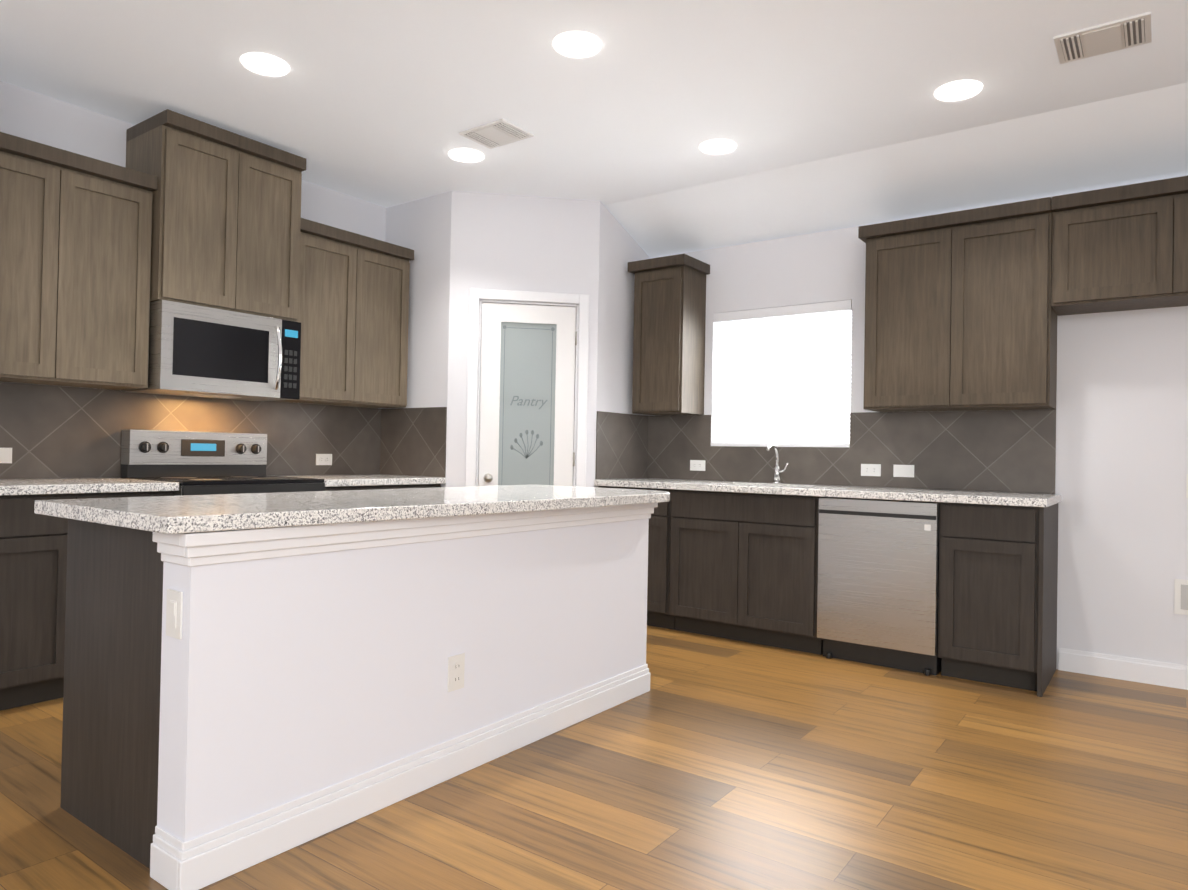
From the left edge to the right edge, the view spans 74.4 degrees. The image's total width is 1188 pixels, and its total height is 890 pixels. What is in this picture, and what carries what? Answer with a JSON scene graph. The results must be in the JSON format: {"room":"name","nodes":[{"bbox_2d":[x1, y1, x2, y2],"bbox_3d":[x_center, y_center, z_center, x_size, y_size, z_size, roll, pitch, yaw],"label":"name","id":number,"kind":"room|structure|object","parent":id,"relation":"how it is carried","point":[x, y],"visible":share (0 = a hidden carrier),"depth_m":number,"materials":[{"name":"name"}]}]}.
{"room":"kitchen","nodes":[
{"label":"kitchen","id":0,"kind":"room"},
{"bbox_2d":[0,81,499,486],"bbox_3d":[-3.396,-0.319,2.821,0.140,2.752,8.970,1,-1,36],"label":"wall","id":1,"kind":"structure","parent":0,"point":[448,262],"depth_m":5.01,"materials":[{"name":"white paint"}]},
{"bbox_2d":[0,132,157,389],"bbox_3d":[-2.528,-0.803,3.580,0.358,1.030,0.835,1,-1,36],"label":"upper cabinet","id":2,"kind":"object","parent":1,"relation":"attached to","point":[75,250],"visible":1,"depth_m":3.55,"materials":[{"name":"brown wood"}]},
{"bbox_2d":[0,382,379,478],"bbox_3d":[-2.192,-0.048,4.349,0.008,0.448,2.498,1,-1,36],"label":"tile backsplash","id":3,"kind":"structure","parent":1,"relation":"attached to","point":[49,431],"depth_m":4.12,"materials":[{"name":"grey tile"}]},
{"bbox_2d":[0,448,11,462],"bbox_3d":[-2.736,0.048,3.587,0.010,0.072,0.116,1,-1,36],"label":"outlet","id":4,"kind":"object","parent":3,"relation":"attached to","point":[5,455],"visible":1,"depth_m":3.61,"materials":[{"name":"white plastic"}]},
{"bbox_2d":[316,454,331,464],"bbox_3d":[-1.718,0.093,4.985,0.008,0.072,0.116,1,-1,36],"label":"electrical outlet","id":5,"kind":"object","parent":3,"relation":"attached to","point":[323,459],"visible":1,"depth_m":4.98,"materials":[{"name":"white plastic"}]},
{"bbox_2d":[126,109,305,321],"bbox_3d":[-2.021,-1.160,4.210,0.430,0.915,0.760,1,-1,36],"label":"upper cabinet","id":6,"kind":"object","parent":1,"relation":"attached to","point":[226,215],"visible":0.94,"depth_m":4.03,"materials":[{"name":"brown wood"}]},
{"bbox_2d":[122,300,300,400],"bbox_3d":[-2.008,-0.477,4.184,0.470,0.435,0.754,1,-1,36],"label":"over-the-range microwave","id":7,"kind":"object","parent":6,"relation":"attached to","point":[200,351],"visible":1,"depth_m":4.02,"materials":[{"name":"silver metal"}]},
{"bbox_2d":[276,218,413,407],"bbox_3d":[-1.581,-0.771,4.880,0.358,1.030,0.850,1,-1,36],"label":"upper cabinet","id":8,"kind":"object","parent":1,"relation":"attached to","point":[353,317],"visible":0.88,"depth_m":4.77,"materials":[{"name":"brown wood"}]},
{"bbox_2d":[380,407,446,476],"bbox_3d":[-1.191,-0.021,5.159,0.612,0.448,0.008,1,-1,36],"label":"tile backsplash","id":9,"kind":"structure","parent":1,"relation":"attached to","point":[412,440],"depth_m":5.15,"materials":[{"name":"grey tile"}]},
{"bbox_2d":[464,299,495,486],"bbox_3d":[-0.621,0.086,5.512,0.217,2.105,0.537,1,-1,36],"label":"wall","id":10,"kind":"structure","parent":0,"point":[465,322],"depth_m":5.01,"materials":[{"name":"white paint"}]},
{"bbox_2d":[496,195,591,485],"bbox_3d":[-0.351,-0.235,5.185,0.420,2.751,0.360,1,-1,36],"label":"wall","id":11,"kind":"structure","parent":0,"point":[545,243],"depth_m":5.09,"materials":[{"name":"white paint"}]},
{"bbox_2d":[465,289,588,486],"bbox_3d":[-0.442,0.073,5.101,0.776,2.129,0.120,1,-1,-9],"label":"door frame","id":12,"kind":"structure","parent":11,"relation":"attached to","point":[473,377],"depth_m":5.06,"materials":[{"name":"white wood"}]},
{"bbox_2d":[478,303,576,485],"bbox_3d":[-0.439,0.108,5.072,0.470,2.035,0.473,1,-1,36],"label":"pantry door","id":13,"kind":"structure","parent":11,"relation":"in","point":[527,352],"depth_m":5.08,"materials":[{"name":"white wood"}]},
{"bbox_2d":[511,396,546,408],"bbox_3d":[-0.422,-0.276,5.082,0.242,0.082,0.001,1,-1,-9],"label":"lettering","id":14,"kind":"object","parent":13,"relation":"attached to","point":[526,400],"visible":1,"depth_m":5.08,"materials":[{"name":"grey paint"}]},
{"bbox_2d":[0,625,1187,889],"bbox_3d":[0.265,1.126,0.224,9.140,0.060,9.140,1,-1,36],"label":"floor","id":15,"kind":"structure","parent":0,"point":[710,763],"depth_m":2.49,"materials":[{"name":"brown wood"}]},
{"bbox_2d":[0,491,173,710],"bbox_3d":[-2.448,0.643,3.487,0.621,0.878,0.831,1,-1,36],"label":"base cabinet","id":16,"kind":"object","parent":15,"relation":"on","point":[33,559],"visible":0.33,"depth_m":3.20,"materials":[{"name":"brown wood"}]},
{"bbox_2d":[0,478,178,495],"bbox_3d":[-2.428,0.182,3.484,0.648,0.039,0.831,1,-1,36],"label":"countertop","id":17,"kind":"structure","parent":16,"relation":"on","point":[54,486],"depth_m":3.39,"materials":[{"name":"stone"}]},
{"bbox_2d":[60,519,163,868],"bbox_3d":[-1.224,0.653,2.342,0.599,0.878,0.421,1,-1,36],"label":"island end panel","id":18,"kind":"object","parent":15,"relation":"on","point":[111,690],"visible":0.08,"depth_m":2.12,"materials":[{"name":"brown wood"}]},
{"bbox_2d":[34,484,669,533],"bbox_3d":[-0.612,0.210,2.962,0.921,0.040,2.278,1,-1,36],"label":"countertop","id":19,"kind":"structure","parent":18,"relation":"on","point":[186,514],"depth_m":2.38,"materials":[{"name":"grey stone"}]},
{"bbox_2d":[120,429,324,495],"bbox_3d":[-1.921,0.515,4.096,0.717,1.168,0.758,1,-1,36],"label":"range","id":20,"kind":"object","parent":15,"relation":"on","point":[201,463],"visible":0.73,"depth_m":4.13,"materials":[{"name":"silver metal"}]},
{"bbox_2d":[325,484,440,490],"bbox_3d":[-1.487,0.676,4.806,0.621,0.878,0.899,1,-1,36],"label":"base cabinet","id":21,"kind":"object","parent":15,"relation":"on","point":[380,487],"visible":0.04,"depth_m":4.62,"materials":[{"name":"brown wood"}]},
{"bbox_2d":[280,474,445,486],"bbox_3d":[-1.467,0.215,4.804,0.648,0.039,0.899,1,-1,36],"label":"countertop","id":22,"kind":"structure","parent":21,"relation":"on","point":[351,480],"depth_m":4.66,"materials":[{"name":"stone"}]},
{"bbox_2d":[157,519,648,841],"bbox_3d":[-0.430,0.673,2.802,0.140,0.878,2.104,1,-1,36],"label":"wall","id":23,"kind":"structure","parent":15,"relation":"on","point":[284,680],"depth_m":2.34,"materials":[{"name":"white paint"}]},
{"bbox_2d":[166,589,182,639],"bbox_3d":[-1.048,0.421,1.950,0.072,0.116,0.010,1,-1,36],"label":"light switch","id":24,"kind":"object","parent":23,"relation":"attached to","point":[174,610],"visible":1,"depth_m":1.94,"materials":[{"name":"white plastic"}]},
{"bbox_2d":[150,503,657,889],"bbox_3d":[-0.417,0.673,2.793,0.169,0.878,2.164,1,-1,36],"label":"trim","id":25,"kind":"structure","parent":23,"relation":"attached to","point":[203,861],"depth_m":2.30,"materials":[{"name":"white wood"}]},
{"bbox_2d":[447,653,464,691],"bbox_3d":[-0.462,0.765,2.631,0.008,0.116,0.072,1,-1,36],"label":"outlet","id":26,"kind":"object","parent":23,"relation":"attached to","point":[456,664],"visible":1,"depth_m":2.63,"materials":[{"name":"white plastic"}]},
{"bbox_2d":[598,486,675,629],"bbox_3d":[0.413,0.716,5.221,0.555,0.878,0.621,1,-1,36],"label":"base cabinet","id":27,"kind":"object","parent":15,"relation":"on","point":[658,585],"visible":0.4,"depth_m":4.86,"materials":[{"name":"brown wood"}]},
{"bbox_2d":[669,489,822,654],"bbox_3d":[1.016,0.723,4.782,0.932,0.878,0.621,1,-1,36],"label":"base cabinet","id":28,"kind":"object","parent":15,"relation":"on","point":[743,567],"visible":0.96,"depth_m":4.51,"materials":[{"name":"brown wood"}]},
{"bbox_2d":[594,478,1061,506],"bbox_3d":[1.232,0.263,4.620,2.578,0.039,0.648,1,-1,36],"label":"countertop","id":29,"kind":"structure","parent":28,"relation":"on","point":[993,498],"depth_m":4.25,"materials":[{"name":"stone"}]},
{"bbox_2d":[766,443,788,483],"bbox_3d":[1.150,0.117,4.913,0.108,0.254,0.186,1,-1,36],"label":"faucet","id":30,"kind":"object","parent":29,"relation":"on","point":[777,471],"visible":1,"depth_m":4.96,"materials":[{"name":"silver metal"}]},
{"bbox_2d":[817,497,941,675],"bbox_3d":[1.638,0.730,4.320,0.606,0.875,0.619,1,-1,36],"label":"dishwasher","id":31,"kind":"object","parent":15,"relation":"on","point":[878,583],"visible":0.85,"depth_m":4.06,"materials":[{"name":"silver metal"}]},
{"bbox_2d":[938,502,1057,696],"bbox_3d":[2.076,0.734,4.009,0.456,0.878,0.621,1,-1,36],"label":"base cabinet","id":32,"kind":"object","parent":15,"relation":"on","point":[997,600],"visible":0.96,"depth_m":3.77,"materials":[{"name":"brown wood"}]},
{"bbox_2d":[0,0,1187,257],"bbox_3d":[0.315,-1.579,0.255,9.140,0.392,9.140,1,-1,36],"label":"ceiling","id":33,"kind":"structure","parent":0,"point":[828,114],"depth_m":3.62,"materials":[{"name":"white paint"}]},
{"bbox_2d":[240,52,289,76],"bbox_3d":[-1.426,-1.647,3.395,0.200,0.009,0.200,1,-1,36],"label":"recessed light","id":34,"kind":"object","parent":33,"relation":"in","point":[265,64],"visible":1,"depth_m":3.38,"materials":[{"name":"white"}]},
{"bbox_2d":[448,148,483,162],"bbox_3d":[-0.717,-1.623,4.394,0.200,0.009,0.200,1,-1,36],"label":"recessed light","id":35,"kind":"object","parent":33,"relation":"in","point":[465,155],"visible":0.98,"depth_m":4.38,"materials":[{"name":"white"}]},
{"bbox_2d":[459,118,533,148],"bbox_3d":[-0.511,-1.620,4.088,0.310,0.014,0.240,1,-1,36],"label":"ceiling vent","id":36,"kind":"object","parent":33,"relation":"in","point":[497,133],"visible":0.98,"depth_m":4.07,"materials":[{"name":"white"}]},
{"bbox_2d":[553,31,601,57],"bbox_3d":[-0.068,-1.624,3.182,0.200,0.009,0.200,1,-1,36],"label":"recessed light","id":37,"kind":"object","parent":33,"relation":"in","point":[576,44],"visible":1,"depth_m":3.17,"materials":[{"name":"white"}]},
{"bbox_2d":[699,139,736,154],"bbox_3d":[0.666,-1.599,4.204,0.200,0.009,0.200,1,-1,36],"label":"recessed light","id":38,"kind":"object","parent":33,"relation":"in","point":[718,146],"visible":0.96,"depth_m":4.18,"materials":[{"name":"white"}]},
{"bbox_2d":[934,80,982,101],"bbox_3d":[1.636,-1.589,3.516,0.200,0.009,0.200,1,-1,36],"label":"recessed light","id":39,"kind":"object","parent":33,"relation":"in","point":[959,90],"visible":1,"depth_m":3.50,"materials":[{"name":"white"}]},
{"bbox_2d":[1053,11,1151,63],"bbox_3d":[1.990,-1.584,3.062,0.310,0.014,0.240,1,-1,36],"label":"ceiling vent","id":40,"kind":"object","parent":33,"relation":"in","point":[1117,35],"visible":0.98,"depth_m":3.04,"materials":[{"name":"white"}]},
{"bbox_2d":[586,175,1187,668],"bbox_3d":[2.940,-0.189,3.877,9.140,2.752,0.140,1,-1,36],"label":"wall","id":41,"kind":"structure","parent":0,"point":[1122,457],"depth_m":4.05,"materials":[{"name":"white paint"}]},
{"bbox_2d":[595,411,647,478],"bbox_3d":[0.193,0.008,5.372,0.008,0.448,0.599,1,-1,36],"label":"tile backsplash","id":42,"kind":"structure","parent":41,"relation":"attached to","point":[621,439],"depth_m":5.36,"materials":[{"name":"grey tile"}]},
{"bbox_2d":[628,254,709,415],"bbox_3d":[0.504,-0.727,5.353,0.441,1.030,0.358,1,-1,36],"label":"upper cabinet","id":43,"kind":"object","parent":41,"relation":"attached to","point":[669,336],"visible":1,"depth_m":5.24,"materials":[{"name":"brown wood"}]},
{"bbox_2d":[711,311,851,446],"bbox_3d":[1.226,-0.442,5.117,0.943,0.907,0.142,1,-1,36],"label":"window","id":44,"kind":"structure","parent":41,"relation":"in","point":[788,444],"depth_m":5.14,"materials":[{"name":"white"}]},
{"bbox_2d":[713,300,851,443],"bbox_3d":[1.207,-0.453,5.090,0.937,0.881,0.059,1,-1,36],"label":"window blinds","id":45,"kind":"object","parent":44,"relation":"attached to","point":[798,310],"visible":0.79,"depth_m":5.06,"materials":[{"name":"white plastic"}]},
{"bbox_2d":[648,409,1055,493],"bbox_3d":[1.412,0.025,4.890,2.548,0.448,0.008,1,-1,36],"label":"tile backsplash","id":46,"kind":"structure","parent":41,"relation":"attached to","point":[1014,451],"depth_m":4.60,"materials":[{"name":"grey tile"}]},
{"bbox_2d":[690,460,704,470],"bbox_3d":[0.713,0.141,5.385,0.116,0.072,0.008,1,-1,36],"label":"electrical outlet","id":47,"kind":"object","parent":46,"relation":"attached to","point":[697,465],"visible":1,"depth_m":5.38,"materials":[{"name":"white plastic"}]},
{"bbox_2d":[861,464,880,475],"bbox_3d":[1.660,0.150,4.695,0.116,0.072,0.008,1,-1,36],"label":"electrical outlet","id":48,"kind":"object","parent":46,"relation":"attached to","point":[870,469],"visible":1,"depth_m":4.69,"materials":[{"name":"white plastic"}]},
{"bbox_2d":[893,465,913,476],"bbox_3d":[1.813,0.152,4.582,0.116,0.072,0.010,1,-1,36],"label":"electrical outlet","id":49,"kind":"object","parent":46,"relation":"attached to","point":[903,470],"visible":1,"depth_m":4.58,"materials":[{"name":"white plastic"}]},
{"bbox_2d":[858,197,1056,411],"bbox_3d":[1.972,-0.712,4.284,0.943,1.030,0.358,1,-1,36],"label":"upper cabinet","id":50,"kind":"object","parent":41,"relation":"attached to","point":[960,314],"visible":1,"depth_m":4.12,"materials":[{"name":"brown wood"}]},
{"bbox_2d":[1051,176,1187,315],"bbox_3d":[2.764,-0.951,3.713,1.000,0.534,0.358,1,-1,36],"label":"upper cabinet","id":51,"kind":"object","parent":41,"relation":"attached to","point":[1122,248],"visible":0.98,"depth_m":3.73,"materials":[{"name":"brown wood"}]},
{"bbox_2d":[1058,648,1187,689],"bbox_3d":[4.502,1.145,2.610,5.100,0.115,0.012,1,-1,36],"label":"baseboard","id":52,"kind":"structure","parent":41,"relation":"attached to","point":[1172,675],"depth_m":3.94,"materials":[{"name":"white wood"}]},
{"bbox_2d":[1174,579,1187,614],"bbox_3d":[2.912,0.741,3.767,0.190,0.170,0.028,1,-1,36],"label":"outlet box","id":53,"kind":"object","parent":41,"relation":"attached to","point":[1180,596],"visible":1,"depth_m":3.81,"materials":[{"name":"white plastic"}]}
]}

